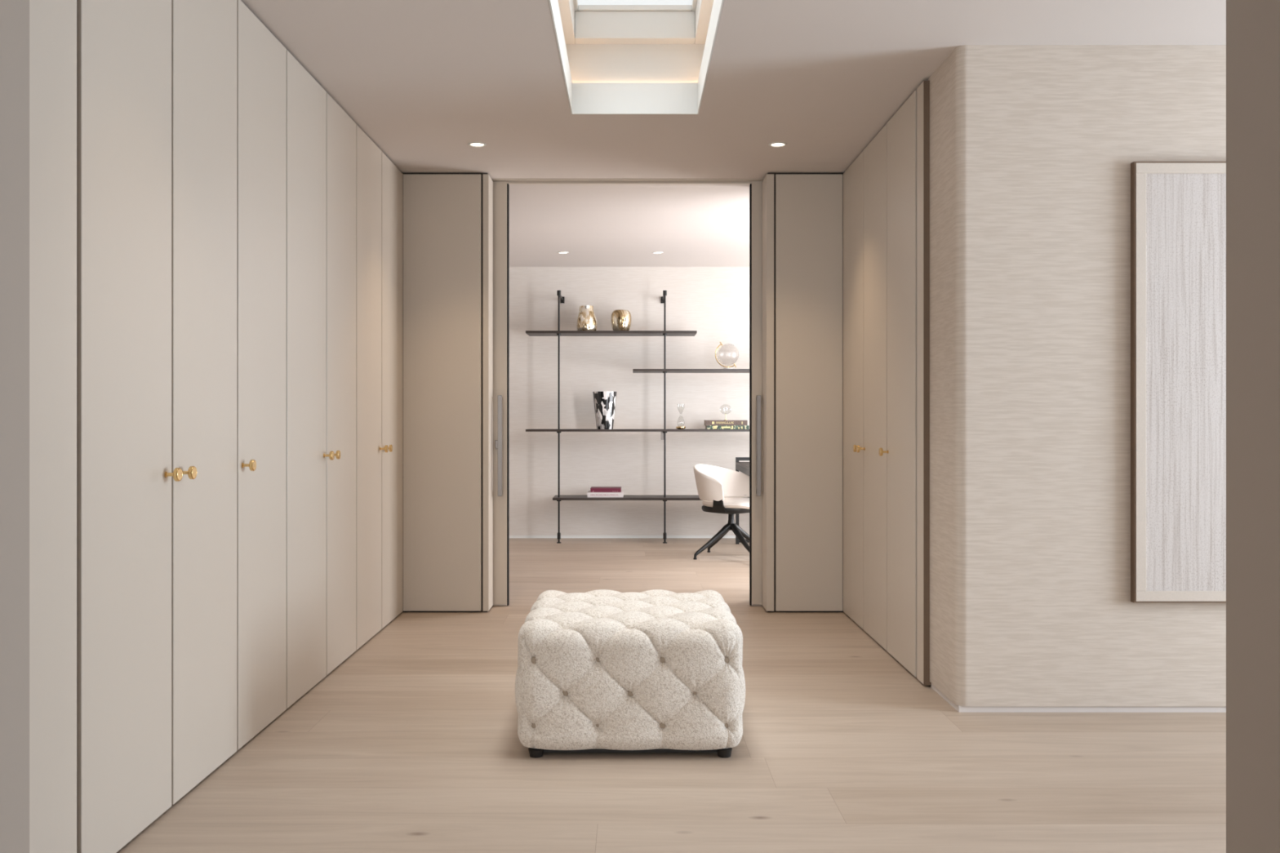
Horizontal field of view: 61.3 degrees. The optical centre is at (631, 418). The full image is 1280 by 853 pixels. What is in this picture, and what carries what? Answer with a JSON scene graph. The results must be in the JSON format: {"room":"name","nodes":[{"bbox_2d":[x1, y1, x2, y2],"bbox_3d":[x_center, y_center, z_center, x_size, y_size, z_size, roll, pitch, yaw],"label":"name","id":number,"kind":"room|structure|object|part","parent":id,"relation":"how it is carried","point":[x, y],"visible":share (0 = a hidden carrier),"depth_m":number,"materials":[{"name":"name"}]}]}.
{"room":"dressing room","nodes":[
{"label":"dressing room","id":0,"kind":"room"},
{"bbox_2d":[0,0,29,852],"bbox_3d":[-2.120,-0.149,1.915,1.960,2.500,0.270,0,0,0],"label":"wall","id":1,"kind":"structure","parent":0,"point":[14,14],"depth_m":1.99,"materials":[{"name":"beige paint"}]},
{"bbox_2d":[402,173,487,612],"bbox_3d":[-1.950,-0.149,6.356,2.300,2.500,0.407,0,0,0],"label":"wall","id":2,"kind":"structure","parent":0,"point":[482,174],"depth_m":6.15,"materials":[{"name":"brown paint"}]},
{"bbox_2d":[403,173,481,611],"bbox_3d":[-1.074,-0.148,6.140,0.442,2.478,0.022,0,0,0],"label":"wall panel","id":3,"kind":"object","parent":2,"relation":"attached to","point":[442,212],"depth_m":6.13,"materials":[{"name":"beige paint"}]},
{"bbox_2d":[482,173,493,611],"bbox_3d":[-0.826,-0.148,6.225,0.034,2.478,0.200,0,0,0],"label":"trim","id":4,"kind":"structure","parent":2,"relation":"attached to","point":[487,183],"depth_m":6.13,"materials":[{"name":"beige paint"}]},
{"bbox_2d":[493,181,509,605],"bbox_3d":[-1.236,-0.148,6.329,1.028,2.490,0.113,0,0,0],"label":"door","id":5,"kind":"structure","parent":2,"relation":"in","point":[500,188],"depth_m":6.34,"materials":[{"name":"beige paint"}]},
{"bbox_3d":[-0.764,0.157,6.281,0.026,0.587,0.018,0,0,0],"label":"handle","id":6,"kind":"part","parent":5,"relation":"part of","materials":[{"name":"silver metal"}]},
{"bbox_2d":[509,266,749,535],"bbox_3d":[0.300,-0.149,10.010,6.600,2.500,0.100,0,0,0],"label":"wall","id":7,"kind":"structure","parent":0,"point":[713,302],"depth_m":9.96,"materials":[{"name":"paint"}]},
{"bbox_2d":[509,535,735,537],"bbox_3d":[0.300,1.089,9.956,6.600,0.024,0.008,0,0,0],"label":"baseboard","id":8,"kind":"structure","parent":7,"relation":"attached to","point":[510,536],"depth_m":9.95,"materials":[{"name":"white paint"}]},
{"bbox_2d":[116,537,1226,852],"bbox_3d":[1.600,1.151,3.750,9.600,0.100,12.700,0,0,0],"label":"floor","id":9,"kind":"structure","parent":0,"point":[411,744],"depth_m":3.42,"materials":[{"name":"brown wood"}]},
{"bbox_2d":[29,0,76,852],"bbox_3d":[-1.594,-0.149,2.295,0.600,2.500,0.486,0,0,0],"label":"wardrobe","id":10,"kind":"object","parent":9,"relation":"on","point":[52,23],"visible":0.5,"depth_m":2.42,"materials":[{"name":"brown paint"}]},
{"bbox_2d":[76,0,236,852],"bbox_3d":[-1.574,-0.149,3.046,0.640,2.500,1.014,0,0,0],"label":"wardrobe","id":11,"kind":"object","parent":9,"relation":"on","point":[157,79],"visible":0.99,"depth_m":2.91,"materials":[{"name":"brown paint"}]},
{"bbox_3d":[-1.305,-0.148,2.794,0.022,2.480,0.500,0,0,0],"label":"door","id":12,"kind":"part","parent":11,"relation":"part of","materials":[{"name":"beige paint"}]},
{"bbox_3d":[-1.274,0.155,3.001,0.040,0.038,0.038,0,0,0],"label":"knob","id":13,"kind":"part","parent":11,"relation":"part of","materials":[{"name":"gold metal"}]},
{"bbox_3d":[-1.274,0.155,3.101,0.040,0.038,0.038,0,0,0],"label":"knob","id":14,"kind":"part","parent":11,"relation":"part of","materials":[{"name":"gold metal"}]},
{"bbox_3d":[-1.305,-0.148,3.301,0.022,2.480,0.492,0,0,0],"label":"door","id":15,"kind":"part","parent":11,"relation":"part of","materials":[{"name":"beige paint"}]},
{"bbox_2d":[236,0,286,750],"bbox_3d":[-1.574,-0.149,3.807,0.640,2.500,0.504,0,0,0],"label":"wardrobe","id":16,"kind":"object","parent":9,"relation":"on","point":[261,58],"visible":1,"depth_m":3.77,"materials":[{"name":"brown paint"}]},
{"bbox_3d":[-1.274,0.155,3.595,0.040,0.038,0.038,0,0,0],"label":"knob","id":17,"kind":"part","parent":16,"relation":"part of","materials":[{"name":"gold metal"}]},
{"bbox_2d":[286,49,355,708],"bbox_3d":[-1.574,-0.149,4.574,0.640,2.500,1.027,0,0,0],"label":"wardrobe","id":18,"kind":"object","parent":9,"relation":"on","point":[321,136],"visible":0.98,"depth_m":4.49,"materials":[{"name":"brown paint"}]},
{"bbox_3d":[-1.305,-0.148,4.325,0.022,2.480,0.518,0,0,0],"label":"door","id":19,"kind":"part","parent":18,"relation":"part of","materials":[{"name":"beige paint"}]},
{"bbox_3d":[-1.274,0.155,4.545,0.040,0.038,0.038,0,0,0],"label":"knob","id":20,"kind":"part","parent":18,"relation":"part of","materials":[{"name":"gold metal"}]},
{"bbox_3d":[-1.274,0.155,4.645,0.040,0.038,0.038,0,0,0],"label":"knob","id":21,"kind":"part","parent":18,"relation":"part of","materials":[{"name":"gold metal"}]},
{"bbox_3d":[-1.305,-0.148,4.840,0.022,2.480,0.487,0,0,0],"label":"door","id":22,"kind":"part","parent":18,"relation":"part of","materials":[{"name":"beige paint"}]},
{"bbox_2d":[355,124,401,650],"bbox_3d":[-1.574,-0.149,5.591,0.640,2.500,1.003,0,0,0],"label":"wardrobe","id":23,"kind":"object","parent":9,"relation":"on","point":[378,180],"visible":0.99,"depth_m":5.53,"materials":[{"name":"brown paint"}]},
{"bbox_3d":[-1.305,-0.148,5.346,0.022,2.480,0.503,0,0,0],"label":"door","id":24,"kind":"part","parent":23,"relation":"part of","materials":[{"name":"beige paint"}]},
{"bbox_3d":[-1.274,0.155,5.559,0.040,0.038,0.038,0,0,0],"label":"knob","id":25,"kind":"part","parent":23,"relation":"part of","materials":[{"name":"gold metal"}]},
{"bbox_3d":[-1.274,0.155,5.659,0.040,0.038,0.038,0,0,0],"label":"knob","id":26,"kind":"part","parent":23,"relation":"part of","materials":[{"name":"gold metal"}]},
{"bbox_3d":[-1.305,-0.148,5.849,0.022,2.480,0.478,0,0,0],"label":"door","id":27,"kind":"part","parent":23,"relation":"part of","materials":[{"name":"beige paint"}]},
{"bbox_2d":[401,173,403,612],"bbox_3d":[-1.304,-0.148,6.112,0.019,2.480,0.032,0,0,0],"label":"trim","id":28,"kind":"structure","parent":23,"relation":"attached to","point":[402,173],"depth_m":6.10,"materials":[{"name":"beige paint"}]},
{"bbox_2d":[515,589,745,758],"bbox_3d":[-0.004,0.875,3.850,0.756,0.451,0.756,0,0,0],"label":"ottoman","id":29,"kind":"object","parent":9,"relation":"on","point":[600,670],"visible":1,"depth_m":3.48,"materials":[{"name":"beige fabric"}]},
{"bbox_2d":[525,290,749,543],"bbox_3d":[0.634,-0.017,9.730,3.131,2.235,0.460,0,0,0],"label":"shelving unit","id":30,"kind":"object","parent":9,"relation":"on","point":[664,333],"visible":0.73,"depth_m":9.54,"materials":[{"name":"black metal"}]},
{"bbox_3d":[-0.641,-0.044,9.560,0.016,2.110,0.016,0,0,0],"label":"post","id":31,"kind":"part","parent":30,"relation":"part of","materials":[{"name":"black metal"}]},
{"bbox_2d":[576,305,597,330],"bbox_3d":[-0.398,-0.890,9.658,0.183,0.232,0.186,0,0,0],"label":"vase","id":32,"kind":"object","parent":30,"relation":"on","point":[586,320],"visible":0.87,"depth_m":9.60,"materials":[{"name":"gold glass"}]},
{"bbox_2d":[592,391,617,429],"bbox_3d":[-0.238,-0.073,9.660,0.216,0.335,0.216,0,0,0],"label":"vase","id":33,"kind":"object","parent":30,"relation":"on","point":[604,402],"visible":1,"depth_m":9.59,"materials":[{"name":"multicoloured ceramic"}]},
{"bbox_2d":[586,490,623,497],"bbox_3d":[-0.232,0.675,9.695,0.319,0.042,0.251,0,0,0],"label":"book","id":34,"kind":"object","parent":30,"relation":"on","point":[589,494],"visible":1,"depth_m":9.57,"materials":[{"name":"white paper"}]},
{"bbox_2d":[590,486,621,492],"bbox_3d":[-0.228,0.636,9.700,0.272,0.036,0.221,0,0,0],"label":"book","id":35,"kind":"object","parent":34,"relation":"on","point":[593,489],"visible":1,"depth_m":9.59,"materials":[{"name":"red paper"}]},
{"bbox_3d":[-0.178,-0.763,9.675,1.506,0.022,0.350,0,0,0],"label":"shelf","id":36,"kind":"part","parent":30,"relation":"part of","materials":[{"name":"brown wood"}]},
{"bbox_2d":[610,309,631,330],"bbox_3d":[-0.092,-0.872,9.660,0.182,0.196,0.176,0,0,0],"label":"vase","id":37,"kind":"object","parent":30,"relation":"on","point":[620,319],"visible":0.91,"depth_m":9.59,"materials":[{"name":"gold metal"}]},
{"bbox_3d":[0.753,0.707,9.675,2.894,0.022,0.350,0,0,0],"label":"shelf","id":38,"kind":"part","parent":30,"relation":"part of","materials":[{"name":"brown wood"}]},
{"bbox_3d":[0.634,0.104,9.675,3.131,0.020,0.350,0,0,0],"label":"shelf","id":39,"kind":"part","parent":30,"relation":"part of","materials":[{"name":"brown wood"}]},
{"bbox_3d":[0.296,-0.044,9.560,0.016,2.110,0.016,0,0,0],"label":"post","id":40,"kind":"part","parent":30,"relation":"part of","materials":[{"name":"black metal"}]},
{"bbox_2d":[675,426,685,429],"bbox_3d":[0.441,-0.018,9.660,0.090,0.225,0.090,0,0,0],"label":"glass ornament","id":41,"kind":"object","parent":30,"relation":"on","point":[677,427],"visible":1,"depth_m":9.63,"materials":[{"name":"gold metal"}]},
{"bbox_3d":[1.106,-0.427,9.675,2.188,0.022,0.350,0,0,0],"label":"shelf","id":42,"kind":"part","parent":30,"relation":"part of","materials":[{"name":"brown wood"}]},
{"bbox_2d":[715,341,736,368],"bbox_3d":[0.864,-0.564,9.660,0.196,0.252,0.196,0,0,-45],"label":"desk globe","id":43,"kind":"object","parent":30,"relation":"on","point":[725,367],"visible":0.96,"depth_m":9.66,"materials":[{"name":"gold metal"}]},
{"bbox_2d":[705,425,749,429],"bbox_3d":[0.855,0.077,9.690,0.372,0.034,0.261,0,0,0],"label":"book","id":44,"kind":"object","parent":30,"relation":"on","point":[707,427],"visible":1,"depth_m":9.56,"materials":[{"name":"multicoloured paper"}]},
{"bbox_2d":[704,420,747,425],"bbox_3d":[0.841,0.037,9.688,0.369,0.046,0.251,0,0,0],"label":"book","id":45,"kind":"object","parent":44,"relation":"on","point":[706,422],"visible":0.99,"depth_m":9.56,"materials":[{"name":"brown paper"}]},
{"bbox_2d":[693,463,749,559],"bbox_3d":[0.785,0.734,8.609,0.582,0.734,0.596,0,0,10],"label":"swivel chair","id":46,"kind":"object","parent":9,"relation":"on","point":[721,490],"visible":0.85,"depth_m":8.53,"materials":[{"name":"white fabric"}]},
{"bbox_3d":[0.645,0.959,8.531,0.313,0.261,0.186,0,0,0],"label":"leg","id":47,"kind":"part","parent":46,"relation":"part of","materials":[{"name":"black metal"}]},
{"bbox_3d":[0.714,0.959,8.758,0.052,0.261,0.346,0,0,-28],"label":"leg","id":48,"kind":"part","parent":46,"relation":"part of","materials":[{"name":"black metal"}]},
{"bbox_3d":[0.695,0.506,8.668,0.367,0.278,0.600,0,0,32],"label":"backrest","id":49,"kind":"part","parent":46,"relation":"part of","materials":[{"name":"white fabric"}]},
{"bbox_3d":[0.815,0.675,8.597,0.506,0.079,0.481,0,0,0],"label":"seat","id":50,"kind":"part","parent":46,"relation":"part of","materials":[{"name":"white fabric"}]},
{"bbox_3d":[0.869,0.959,8.457,0.186,0.261,0.313,0,0,0],"label":"leg","id":51,"kind":"part","parent":46,"relation":"part of","materials":[{"name":"black metal"}]},
{"bbox_3d":[0.946,0.959,8.686,0.346,0.261,0.052,0,0,-28],"label":"leg","id":52,"kind":"part","parent":46,"relation":"part of","materials":[{"name":"black metal"}]},
{"bbox_2d":[735,457,749,544],"bbox_3d":[1.225,0.720,8.750,0.620,0.762,1.500,0,0,0],"label":"desk","id":53,"kind":"object","parent":9,"relation":"on","point":[743,467],"visible":0.21,"depth_m":9.39,"materials":[{"name":"black metal"}]},
{"bbox_3d":[0.926,0.424,8.750,0.018,0.044,1.444,0,0,0],"label":"rail","id":54,"kind":"part","parent":53,"relation":"part of","materials":[{"name":"black metal"}]},
{"bbox_2d":[844,123,887,651],"bbox_3d":[1.478,-0.149,5.583,0.640,2.500,1.020,0,0,0],"label":"door","id":55,"kind":"structure","parent":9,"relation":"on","point":[865,180],"depth_m":5.51,"materials":[{"name":"brown paint"}]},
{"bbox_2d":[843,173,844,612],"bbox_3d":[1.208,-0.148,6.112,0.019,2.480,0.032,0,0,0],"label":"trim","id":56,"kind":"structure","parent":55,"relation":"attached to","point":[843,173],"depth_m":6.11,"materials":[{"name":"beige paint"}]},
{"bbox_3d":[1.209,-0.148,5.840,0.022,2.480,0.496,0,0,0],"label":"door","id":57,"kind":"part","parent":55,"relation":"part of","materials":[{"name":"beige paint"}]},
{"bbox_3d":[1.178,0.155,5.631,0.040,0.038,0.038,0,0,0],"label":"knob","id":58,"kind":"part","parent":55,"relation":"part of","materials":[{"name":"gold metal"}]},
{"bbox_3d":[1.178,0.155,5.551,0.040,0.038,0.038,0,0,0],"label":"knob","id":59,"kind":"part","parent":55,"relation":"part of","materials":[{"name":"gold metal"}]},
{"bbox_3d":[1.209,-0.148,5.329,0.022,2.480,0.501,0,0,0],"label":"door","id":60,"kind":"part","parent":55,"relation":"part of","materials":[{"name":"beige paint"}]},
{"bbox_2d":[879,89,916,677],"bbox_3d":[1.478,-0.149,4.815,0.640,2.500,0.512,0,0,0],"label":"door","id":61,"kind":"structure","parent":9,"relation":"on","point":[901,451],"depth_m":4.75,"materials":[{"name":"brown paint"}]},
{"bbox_3d":[1.178,0.155,5.042,0.040,0.038,0.038,0,0,0],"label":"knob","id":62,"kind":"part","parent":61,"relation":"part of","materials":[{"name":"gold metal"}]},
{"bbox_2d":[916,81,923,684],"bbox_3d":[1.498,-0.147,4.484,0.600,2.479,0.108,0,0,0],"label":"trim","id":63,"kind":"structure","parent":61,"relation":"attached to","point":[920,89],"depth_m":4.48,"materials":[{"name":"beige paint"}]},
{"bbox_2d":[240,0,1226,266],"bbox_3d":[1.600,-1.468,3.750,9.600,0.137,12.700,0,0,0],"label":"ceiling","id":64,"kind":"structure","parent":0,"point":[424,81],"depth_m":4.63,"materials":[{"name":"paint"}]},
{"bbox_2d":[467,142,486,146],"bbox_3d":[-0.786,-1.397,5.509,0.094,0.004,0.094,0,0,0],"label":"recessed light","id":65,"kind":"object","parent":64,"relation":"in","point":[471,144],"visible":1,"depth_m":5.50,"materials":[{"name":"white paint"}]},
{"bbox_3d":[-0.786,-1.398,5.509,0.066,0.002,0.066,0,0,6],"label":"bulb","id":66,"kind":"part","parent":65,"relation":"part of","materials":[{"name":"white"}]},
{"bbox_2d":[557,251,568,253],"bbox_3d":[-0.575,-1.397,9.100,0.094,0.004,0.094,0,0,0],"label":"recessed light","id":67,"kind":"object","parent":64,"relation":"in","point":[560,252],"visible":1,"depth_m":9.10,"materials":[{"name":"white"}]},
{"bbox_2d":[548,0,724,114],"bbox_3d":[0.016,-1.647,4.052,0.750,0.497,1.980,0,0,0],"label":"skylight","id":68,"kind":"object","parent":64,"relation":"attached to","point":[615,59],"depth_m":4.96,"materials":[{"name":"white paint"}]},
{"bbox_3d":[0.016,-1.872,4.046,0.698,0.025,1.917,0,0,0],"label":"sash","id":69,"kind":"part","parent":68,"relation":"part of","materials":[{"name":"white paint"}]},
{"bbox_3d":[0.016,-1.796,4.045,0.750,0.125,1.965,0,0,0],"label":"frame","id":70,"kind":"part","parent":68,"relation":"part of","materials":[{"name":"white paint"}]},
{"bbox_2d":[652,251,663,253],"bbox_3d":[0.222,-1.397,9.100,0.094,0.004,0.094,0,0,0],"label":"recessed light","id":71,"kind":"object","parent":64,"relation":"in","point":[655,252],"visible":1,"depth_m":9.10,"materials":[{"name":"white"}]},
{"bbox_2d":[768,142,786,146],"bbox_3d":[0.746,-1.397,5.509,0.094,0.004,0.094,0,0,0],"label":"recessed light","id":72,"kind":"object","parent":64,"relation":"in","point":[774,144],"visible":1,"depth_m":5.50,"materials":[{"name":"white"}]},
{"bbox_3d":[0.746,-1.398,5.509,0.066,0.002,0.066,0,0,-6],"label":"bulb","id":73,"kind":"part","parent":72,"relation":"part of","materials":[{"name":"white"}]},
{"bbox_2d":[767,173,843,612],"bbox_3d":[2.238,-0.149,6.356,2.924,2.500,0.407,0,0,0],"label":"wall","id":74,"kind":"structure","parent":0,"point":[775,174],"depth_m":6.15,"materials":[{"name":"brown paint"}]},
{"bbox_2d":[491,178,763,184],"bbox_3d":[0.000,-1.391,6.343,3.800,0.017,0.085,0,0,0],"label":"trim","id":75,"kind":"structure","parent":74,"relation":"attached to","point":[510,181],"depth_m":6.34,"materials":[{"name":"beige paint"}]},
{"bbox_2d":[749,181,762,605],"bbox_3d":[1.224,-0.148,6.329,1.053,2.490,0.113,0,0,0],"label":"door","id":76,"kind":"structure","parent":74,"relation":"in","point":[756,187],"depth_m":6.34,"materials":[{"name":"beige paint"}]},
{"bbox_3d":[0.740,0.157,6.281,0.026,0.587,0.018,0,0,0],"label":"handle","id":77,"kind":"part","parent":76,"relation":"part of","materials":[{"name":"silver metal"}]},
{"bbox_2d":[762,173,773,611],"bbox_3d":[0.786,-0.148,6.225,0.044,2.478,0.200,0,0,0],"label":"trim","id":78,"kind":"structure","parent":74,"relation":"attached to","point":[768,181],"depth_m":6.12,"materials":[{"name":"beige paint"}]},
{"bbox_2d":[775,173,842,611],"bbox_3d":[1.008,-0.148,6.140,0.379,2.478,0.022,0,0,0],"label":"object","id":79,"kind":"structure","parent":74,"relation":"attached to","point":[809,206],"depth_m":6.13,"materials":[{"name":"beige paint"}]},
{"bbox_2d":[928,44,1226,706],"bbox_3d":[3.211,-0.161,4.247,3.978,2.476,0.405,0,0,0],"label":"wall","id":80,"kind":"structure","parent":0,"point":[1033,148],"depth_m":4.04,"materials":[{"name":"paper"}]},
{"bbox_2d":[923,80,931,685],"bbox_3d":[1.498,-0.146,4.428,0.601,2.477,0.004,0,0,0],"label":"trim","id":81,"kind":"structure","parent":80,"relation":"attached to","point":[926,83],"depth_m":4.43,"materials":[{"name":"beige wood"}]},
{"bbox_2d":[930,683,1226,712],"bbox_3d":[3.164,1.089,4.240,3.872,0.024,0.379,0,0,0],"label":"baseboard","id":82,"kind":"structure","parent":80,"relation":"attached to","point":[959,708],"depth_m":4.05,"materials":[{"name":"paint"}]},
{"bbox_2d":[1130,161,1226,603],"bbox_3d":[2.398,-0.136,4.029,1.062,1.641,0.032,0,0,0],"label":"framed picture","id":83,"kind":"object","parent":80,"relation":"attached to","point":[1178,209],"visible":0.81,"depth_m":4.02,"materials":[{"name":"beige paint"}]},
{"bbox_2d":[1226,0,1279,852],"bbox_3d":[3.713,-0.149,1.915,5.174,2.500,0.270,0,0,0],"label":"wall","id":84,"kind":"structure","parent":0,"point":[1252,26],"depth_m":1.96,"materials":[{"name":"beige paint"}]}
]}

